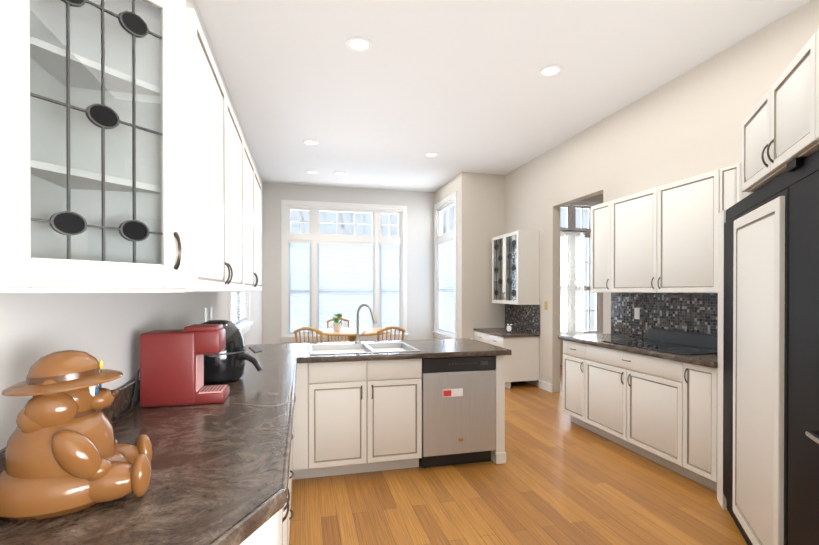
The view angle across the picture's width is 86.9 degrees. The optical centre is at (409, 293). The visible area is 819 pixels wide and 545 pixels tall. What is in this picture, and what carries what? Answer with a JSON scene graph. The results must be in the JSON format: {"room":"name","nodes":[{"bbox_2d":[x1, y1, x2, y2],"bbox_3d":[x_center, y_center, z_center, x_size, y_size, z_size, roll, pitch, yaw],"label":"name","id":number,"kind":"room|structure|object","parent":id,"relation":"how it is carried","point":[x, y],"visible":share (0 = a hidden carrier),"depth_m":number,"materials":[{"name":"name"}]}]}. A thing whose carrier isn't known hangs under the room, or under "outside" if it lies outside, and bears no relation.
{"room":"kitchen","nodes":[
{"label":"kitchen","id":0,"kind":"room"},
{"bbox_2d":[0,0,262,449],"bbox_3d":[-1.514,-0.296,2.985,0.120,3.330,10.040,0,0,-14],"label":"wall","id":1,"kind":"structure","parent":0,"point":[108,329],"depth_m":1.51,"materials":[{"name":"white paint"}]},
{"bbox_2d":[0,377,139,470],"bbox_3d":[-0.957,0.415,1.046,0.020,0.100,5.560,0,0,-14],"label":"backsplash","id":2,"kind":"structure","parent":1,"relation":"attached to","point":[121,402],"depth_m":1.65,"materials":[{"name":"brown stone"}]},
{"bbox_2d":[0,0,191,271],"bbox_3d":[-0.823,-0.500,1.158,0.338,0.836,0.338,0,0,-14],"label":"upper cabinet","id":3,"kind":"object","parent":1,"relation":"attached to","point":[126,164],"depth_m":1.23,"materials":[{"name":"white wood"}]},
{"bbox_2d":[52,8,247,292],"bbox_3d":[-1.004,-0.465,1.914,0.351,0.920,1.244,0,0,-14],"label":"upper cabinet","id":4,"kind":"object","parent":1,"relation":"attached to","point":[219,148],"depth_m":1.62,"materials":[{"name":"white wood"}]},
{"bbox_2d":[204,308,206,321],"bbox_3d":[-1.489,0.168,3.156,0.006,0.120,0.075,0,0,-14],"label":"electrical outlet plate","id":5,"kind":"object","parent":1,"relation":"attached to","point":[205,309],"depth_m":3.14,"materials":[{"name":"white plastic"}]},
{"bbox_2d":[210,307,212,319],"bbox_3d":[-1.537,0.167,3.350,0.006,0.120,0.075,0,0,-14],"label":"electrical outlet plate","id":6,"kind":"object","parent":1,"relation":"attached to","point":[211,312],"depth_m":3.35,"materials":[{"name":"white plastic"}]},
{"bbox_2d":[229,292,252,334],"bbox_3d":[-1.977,-0.293,4.956,0.170,1.565,1.660,0,0,-14],"label":"window","id":7,"kind":"structure","parent":1,"relation":"in","point":[244,328],"depth_m":5.09,"materials":[{"name":"white"}]},
{"bbox_2d":[232,292,246,323],"bbox_3d":[-1.958,-0.301,4.962,0.004,1.280,1.370,0,0,-14],"label":"window blinds","id":8,"kind":"object","parent":7,"relation":"attached to","point":[238,306],"visible":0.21,"depth_m":4.95,"materials":[{"name":"white plastic"}]},
{"bbox_2d":[248,151,261,291],"bbox_3d":[-1.299,-0.471,3.100,0.351,0.920,1.200,0,0,-14],"label":"upper cabinet","id":9,"kind":"object","parent":1,"relation":"attached to","point":[254,184],"depth_m":3.15,"materials":[{"name":"white wood"}]},
{"bbox_2d":[262,183,433,343],"bbox_3d":[-1.031,-0.323,8.216,3.340,3.330,0.120,0,0,-14],"label":"wall","id":10,"kind":"structure","parent":0,"point":[420,265],"depth_m":8.24,"materials":[{"name":"white paint"}]},
{"bbox_2d":[280,200,408,341],"bbox_3d":[-1.195,-0.402,8.149,2.380,2.580,0.170,0,0,-14],"label":"window","id":11,"kind":"structure","parent":10,"relation":"in","point":[314,235],"depth_m":8.07,"materials":[{"name":"white wood"}]},
{"bbox_2d":[288,240,311,333],"bbox_3d":[-2.007,-0.111,7.931,0.408,1.699,0.026,0,0,-14],"label":"window blinds","id":12,"kind":"object","parent":11,"relation":"attached to","point":[300,242],"depth_m":7.93,"materials":[{"name":"white plastic"}]},
{"bbox_2d":[317,241,373,328],"bbox_3d":[-1.197,-0.154,8.131,1.046,1.615,0.026,0,0,-14],"label":"window blinds","id":13,"kind":"object","parent":11,"relation":"attached to","point":[347,243],"depth_m":8.12,"materials":[{"name":"white plastic"}]},
{"bbox_2d":[379,243,400,326],"bbox_3d":[-0.377,-0.160,8.335,0.412,1.606,0.026,0,0,-14],"label":"window blinds","id":14,"kind":"object","parent":11,"relation":"attached to","point":[381,244],"depth_m":8.33,"materials":[{"name":"white plastic"}]},
{"bbox_2d":[434,174,458,338],"bbox_3d":[0.714,-0.321,7.871,0.120,3.330,1.390,0,0,-14],"label":"wall","id":15,"kind":"structure","parent":0,"point":[450,187],"depth_m":7.26,"materials":[{"name":"beige paint"}]},
{"bbox_2d":[433,191,456,338],"bbox_3d":[0.684,-0.434,7.889,0.170,2.575,1.270,0,0,-14],"label":"window","id":16,"kind":"structure","parent":15,"relation":"in","point":[451,200],"depth_m":8.18,"materials":[{"name":"white wood"}]},
{"bbox_2d":[437,238,453,332],"bbox_3d":[0.666,-0.128,7.886,0.026,1.665,0.990,0,0,-14],"label":"blinds","id":17,"kind":"object","parent":16,"relation":"attached to","point":[446,241],"visible":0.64,"depth_m":7.85,"materials":[{"name":"white plastic"}]},
{"bbox_2d":[459,172,504,338],"bbox_3d":[1.274,-0.318,7.233,0.900,3.330,0.120,0,0,-14],"label":"wall","id":18,"kind":"structure","parent":0,"point":[481,210],"depth_m":7.14,"materials":[{"name":"beige paint"}]},
{"bbox_2d":[196,0,810,191],"bbox_3d":[2.038,-2.005,3.859,7.440,0.080,10.040,0,0,-14],"label":"ceiling","id":19,"kind":"structure","parent":0,"point":[458,86],"depth_m":3.85,"materials":[{"name":"white paint"}]},
{"bbox_2d":[302,140,318,145],"bbox_3d":[-1.294,-1.970,5.659,0.210,0.008,0.210,0,0,-14],"label":"recessed light","id":20,"kind":"object","parent":19,"relation":"in","point":[310,142],"visible":0.96,"depth_m":5.65,"materials":[{"name":"white plastic"}]},
{"bbox_2d":[306,171,318,173],"bbox_3d":[-1.595,-1.977,7.078,0.210,0.008,0.210,0,0,-14],"label":"recessed light","id":21,"kind":"object","parent":19,"relation":"in","point":[311,172],"visible":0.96,"depth_m":7.08,"materials":[{"name":"white"}]},
{"bbox_2d":[334,172,345,174],"bbox_3d":[-1.146,-1.977,7.138,0.210,0.008,0.210,0,0,-14],"label":"recessed light","id":22,"kind":"object","parent":19,"relation":"in","point":[339,173],"visible":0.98,"depth_m":7.14,"materials":[{"name":"white plastic"}]},
{"bbox_2d":[346,37,372,52],"bbox_3d":[-0.395,-1.958,3.409,0.210,0.008,0.210,0,0,-14],"label":"recessed light","id":23,"kind":"object","parent":19,"relation":"in","point":[360,44],"visible":1,"depth_m":3.40,"materials":[{"name":"white plastic"}]},
{"bbox_2d":[424,152,438,156],"bbox_3d":[0.312,-1.972,6.161,0.210,0.008,0.210,0,0,-14],"label":"recessed light","id":24,"kind":"object","parent":19,"relation":"in","point":[431,154],"visible":0.94,"depth_m":6.15,"materials":[{"name":"white"}]},
{"bbox_2d":[538,65,562,76],"bbox_3d":[1.245,-1.960,3.817,0.210,0.008,0.210,0,0,-14],"label":"recessed light","id":25,"kind":"object","parent":19,"relation":"in","point":[550,70],"visible":1,"depth_m":3.81,"materials":[{"name":"white"}]},
{"bbox_2d":[289,365,746,544],"bbox_3d":[2.038,1.395,3.876,7.440,0.060,10.040,0,0,-14],"label":"floor","id":26,"kind":"structure","parent":0,"point":[558,477],"depth_m":2.87,"materials":[{"name":"brown wood"}]},
{"bbox_2d":[284,423,291,544],"bbox_3d":[-0.749,0.939,1.461,0.623,0.875,1.040,0,0,-14],"label":"base cabinet","id":27,"kind":"object","parent":26,"relation":"on","point":[287,470],"depth_m":1.75,"materials":[{"name":"white wood"}]},
{"bbox_2d":[0,343,307,544],"bbox_3d":[-0.596,0.485,1.136,0.765,0.041,5.560,0,0,-14],"label":"countertop","id":28,"kind":"structure","parent":27,"relation":"on","point":[217,477],"depth_m":1.10,"materials":[{"name":"brown stone"}]},
{"bbox_2d":[0,350,152,520],"bbox_3d":[-0.753,0.296,0.995,0.314,0.336,0.261,0,0,-14],"label":"cookie jar","id":29,"kind":"object","parent":28,"relation":"on","point":[66,452],"visible":1,"depth_m":0.91,"materials":[{"name":"brown ceramic"}]},
{"bbox_2d":[112,324,229,423],"bbox_3d":[-0.936,0.299,1.744,0.338,0.322,0.385,0,0,-14],"label":"coffee machine","id":30,"kind":"object","parent":28,"relation":"on","point":[171,370],"visible":0.94,"depth_m":1.77,"materials":[{"name":"red plastic"}]},
{"bbox_2d":[201,320,261,383],"bbox_3d":[-0.969,0.299,2.298,0.377,0.318,0.284,0,0,-14],"label":"air fryer","id":31,"kind":"object","parent":28,"relation":"on","point":[226,364],"visible":0.6,"depth_m":2.21,"materials":[{"name":"black plastic"}]},
{"bbox_2d":[292,379,295,516],"bbox_3d":[-1.055,0.933,2.693,0.623,0.875,0.580,0,0,-14],"label":"base cabinet","id":32,"kind":"object","parent":26,"relation":"on","point":[293,380],"depth_m":3.08,"materials":[{"name":"white wood"}]},
{"bbox_2d":[296,363,311,478],"bbox_3d":[-0.865,0.929,3.387,0.130,0.875,0.625,0,0,-14],"label":"base cabinet","id":33,"kind":"object","parent":26,"relation":"on","point":[303,370],"depth_m":3.10,"materials":[{"name":"white wood"}]},
{"bbox_2d":[293,327,322,342],"bbox_3d":[-1.328,0.903,6.078,0.440,0.902,0.506,0,0,14],"label":"chair","id":34,"kind":"object","parent":26,"relation":"on","point":[303,329],"visible":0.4,"depth_m":5.86,"materials":[{"name":"brown wood"}]},
{"bbox_2d":[326,318,349,341],"bbox_3d":[-1.241,0.895,7.730,0.440,0.902,0.506,0,0,-19],"label":"chair","id":35,"kind":"object","parent":26,"relation":"on","point":[332,319],"visible":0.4,"depth_m":7.87,"materials":[{"name":"brown wood"}]},
{"bbox_2d":[315,327,390,341],"bbox_3d":[-0.892,0.971,6.959,1.220,0.755,1.220,0,0,-14],"label":"table","id":36,"kind":"object","parent":26,"relation":"on","point":[350,332],"visible":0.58,"depth_m":6.73,"materials":[{"name":"brown wood"}]},
{"bbox_2d":[332,313,342,330],"bbox_3d":[-1.133,0.449,6.793,0.170,0.290,0.144,0,0,-14],"label":"potted plant","id":37,"kind":"object","parent":36,"relation":"on","point":[336,326],"visible":1,"depth_m":6.76,"materials":[{"name":"green plant"}]},
{"bbox_2d":[312,359,421,477],"bbox_3d":[-0.390,0.928,3.505,0.850,0.875,0.625,0,0,-14],"label":"base cabinet","id":38,"kind":"object","parent":26,"relation":"on","point":[367,413],"depth_m":3.21,"materials":[{"name":"white wood"}]},
{"bbox_2d":[296,339,495,350],"bbox_3d":[-0.122,0.468,3.732,1.660,0.044,0.750,0,0,-14],"label":"countertop","id":39,"kind":"structure","parent":38,"relation":"on","point":[433,344],"depth_m":3.81,"materials":[{"name":"brown stone"}]},
{"bbox_2d":[308,335,419,354],"bbox_3d":[-0.396,0.519,3.571,0.846,0.246,0.626,0,0,-14],"label":"sink","id":40,"kind":"object","parent":39,"relation":"in","point":[358,347],"depth_m":3.76,"materials":[{"name":"white ceramic"}]},
{"bbox_2d":[296,347,507,362],"bbox_3d":[-0.018,0.472,3.314,1.660,0.039,0.110,0,0,-14],"label":"countertop","id":41,"kind":"structure","parent":38,"relation":"on","point":[467,350],"depth_m":3.26,"materials":[{"name":"brown stone"}]},
{"bbox_2d":[377,326,405,340],"bbox_3d":[-0.349,0.903,6.174,0.440,0.902,0.506,0,0,-28],"label":"chair","id":42,"kind":"object","parent":26,"relation":"on","point":[386,329],"visible":0.29,"depth_m":5.97,"materials":[{"name":"brown wood"}]},
{"bbox_2d":[421,356,495,467],"bbox_3d":[0.325,0.931,3.665,0.603,0.867,0.610,0,0,-14],"label":"dishwasher","id":43,"kind":"object","parent":26,"relation":"on","point":[458,410],"visible":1,"depth_m":3.38,"materials":[{"name":"grey metal"}]},
{"bbox_2d":[473,304,539,388],"bbox_3d":[1.456,0.756,6.654,0.584,1.188,1.098,0,0,-14],"label":"base cabinet","id":44,"kind":"object","parent":26,"relation":"on","point":[521,340],"visible":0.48,"depth_m":6.21,"materials":[{"name":"white wood"}]},
{"bbox_2d":[506,324,512,331],"bbox_3d":[1.478,0.512,6.370,0.042,0.125,0.104,0,0,-39],"label":"desk clock","id":45,"kind":"object","parent":44,"relation":"on","point":[509,328],"visible":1,"depth_m":6.35,"materials":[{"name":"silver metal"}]},
{"bbox_2d":[563,341,581,425],"bbox_3d":[1.972,0.924,4.478,0.633,0.875,0.375,0,0,-14],"label":"base cabinet","id":46,"kind":"object","parent":26,"relation":"on","point":[572,352],"depth_m":4.41,"materials":[{"name":"white wood"}]},
{"bbox_2d":[582,345,677,472],"bbox_3d":[2.151,0.928,3.755,0.633,0.875,1.115,0,0,-14],"label":"base cabinet","id":47,"kind":"object","parent":26,"relation":"on","point":[659,407],"depth_m":3.61,"materials":[{"name":"white wood"}]},
{"bbox_2d":[558,333,717,368],"bbox_3d":[2.128,0.470,3.818,0.648,0.039,1.788,0,0,-14],"label":"countertop","id":48,"kind":"structure","parent":47,"relation":"on","point":[709,360],"depth_m":3.60,"materials":[{"name":"brown stone"}]},
{"bbox_2d":[603,328,717,354],"bbox_3d":[2.186,0.394,3.671,0.570,0.114,0.900,0,0,-14],"label":"cooktop","id":49,"kind":"object","parent":48,"relation":"in","point":[680,342],"visible":0.96,"depth_m":3.67,"materials":[{"name":"black glass"}]},
{"bbox_2d":[678,361,717,491],"bbox_3d":[2.318,0.931,3.083,0.633,0.875,0.270,0,0,-14],"label":"base cabinet","id":50,"kind":"object","parent":26,"relation":"on","point":[697,385],"depth_m":3.02,"materials":[{"name":"white wood"}]},
{"bbox_2d":[717,209,726,509],"bbox_3d":[2.293,0.421,2.686,0.600,1.900,0.146,0,0,24],"label":"filler panel","id":51,"kind":"object","parent":26,"relation":"on","point":[721,499],"visible":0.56,"depth_m":2.80,"materials":[{"name":"white wood"}]},
{"bbox_2d":[723,149,818,544],"bbox_3d":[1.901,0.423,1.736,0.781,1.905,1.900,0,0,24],"label":"refrigerator","id":52,"kind":"object","parent":26,"relation":"on","point":[771,382],"visible":1,"depth_m":1.89,"materials":[{"name":"black"}]},
{"bbox_2d":[560,193,602,364],"bbox_3d":[3.083,-0.323,8.207,3.080,3.330,0.120,0,0,-14],"label":"wall","id":53,"kind":"structure","parent":0,"point":[598,198],"depth_m":8.21,"materials":[{"name":"beige paint"}]},
{"bbox_2d":[560,201,602,339],"bbox_3d":[3.375,-0.436,8.231,2.110,2.615,0.127,0,0,-14],"label":"window","id":54,"kind":"structure","parent":53,"relation":"in","point":[570,208],"depth_m":8.19,"materials":[{"name":"white wood"}]},
{"bbox_2d":[560,230,590,334],"bbox_3d":[3.403,-0.188,8.123,1.900,1.962,0.044,0,0,-14],"label":"curtain","id":55,"kind":"object","parent":54,"relation":"hanging from","point":[569,282],"visible":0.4,"depth_m":8.03,"materials":[{"name":"white fabric"}]},
{"bbox_2d":[505,0,818,392],"bbox_3d":[2.681,-0.297,3.188,0.120,3.330,8.410,0,0,-14],"label":"wall","id":56,"kind":"structure","parent":0,"point":[686,125],"depth_m":4.25,"materials":[{"name":"beige paint"}]},
{"bbox_2d":[492,230,538,304],"bbox_3d":[1.585,-0.369,6.598,0.360,1.060,0.880,0,0,-14],"label":"upper cabinet","id":57,"kind":"object","parent":56,"relation":"attached to","point":[515,267],"visible":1,"depth_m":6.21,"materials":[{"name":"white wood"}]},
{"bbox_2d":[539,380,551,392],"bbox_3d":[1.903,1.299,6.047,0.015,0.110,0.320,0,0,-14],"label":"baseboard","id":58,"kind":"structure","parent":56,"relation":"attached to","point":[546,386],"depth_m":6.01,"materials":[{"name":"white wood"}]},
{"bbox_2d":[544,301,547,309],"bbox_3d":[1.906,0.174,6.040,0.006,0.120,0.075,0,0,-14],"label":"electrical outlet plate","id":59,"kind":"object","parent":56,"relation":"attached to","point":[545,302],"depth_m":6.04,"materials":[{"name":"white plastic"}]},
{"bbox_2d":[591,202,606,292],"bbox_3d":[2.120,-0.462,4.460,0.351,0.912,0.310,0,0,-14],"label":"upper cabinet","id":60,"kind":"object","parent":56,"relation":"attached to","point":[598,212],"depth_m":4.43,"materials":[{"name":"white wood"}]},
{"bbox_2d":[607,171,714,292],"bbox_3d":[2.295,-0.459,3.756,0.351,0.912,1.140,0,0,-14],"label":"upper cabinet","id":61,"kind":"object","parent":56,"relation":"attached to","point":[662,239],"depth_m":3.63,"materials":[{"name":"white wood"}]},
{"bbox_2d":[715,163,752,292],"bbox_3d":[2.451,-0.456,3.128,0.351,0.912,0.155,0,0,-14],"label":"upper cabinet","id":62,"kind":"object","parent":56,"relation":"attached to","point":[728,180],"depth_m":3.11,"materials":[{"name":"white wood"}]},
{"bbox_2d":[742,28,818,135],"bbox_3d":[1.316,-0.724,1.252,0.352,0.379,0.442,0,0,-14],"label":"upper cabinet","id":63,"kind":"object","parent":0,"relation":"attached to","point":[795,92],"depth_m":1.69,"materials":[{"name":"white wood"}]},
{"label":"outside","id":64,"kind":"structure","parent":0,"visible":0},
{"bbox_2d":[291,205,594,331],"bbox_3d":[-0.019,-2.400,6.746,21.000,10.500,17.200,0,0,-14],"label":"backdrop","id":65,"kind":"structure","parent":64,"point":[343,217],"depth_m":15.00,"materials":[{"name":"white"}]}
]}

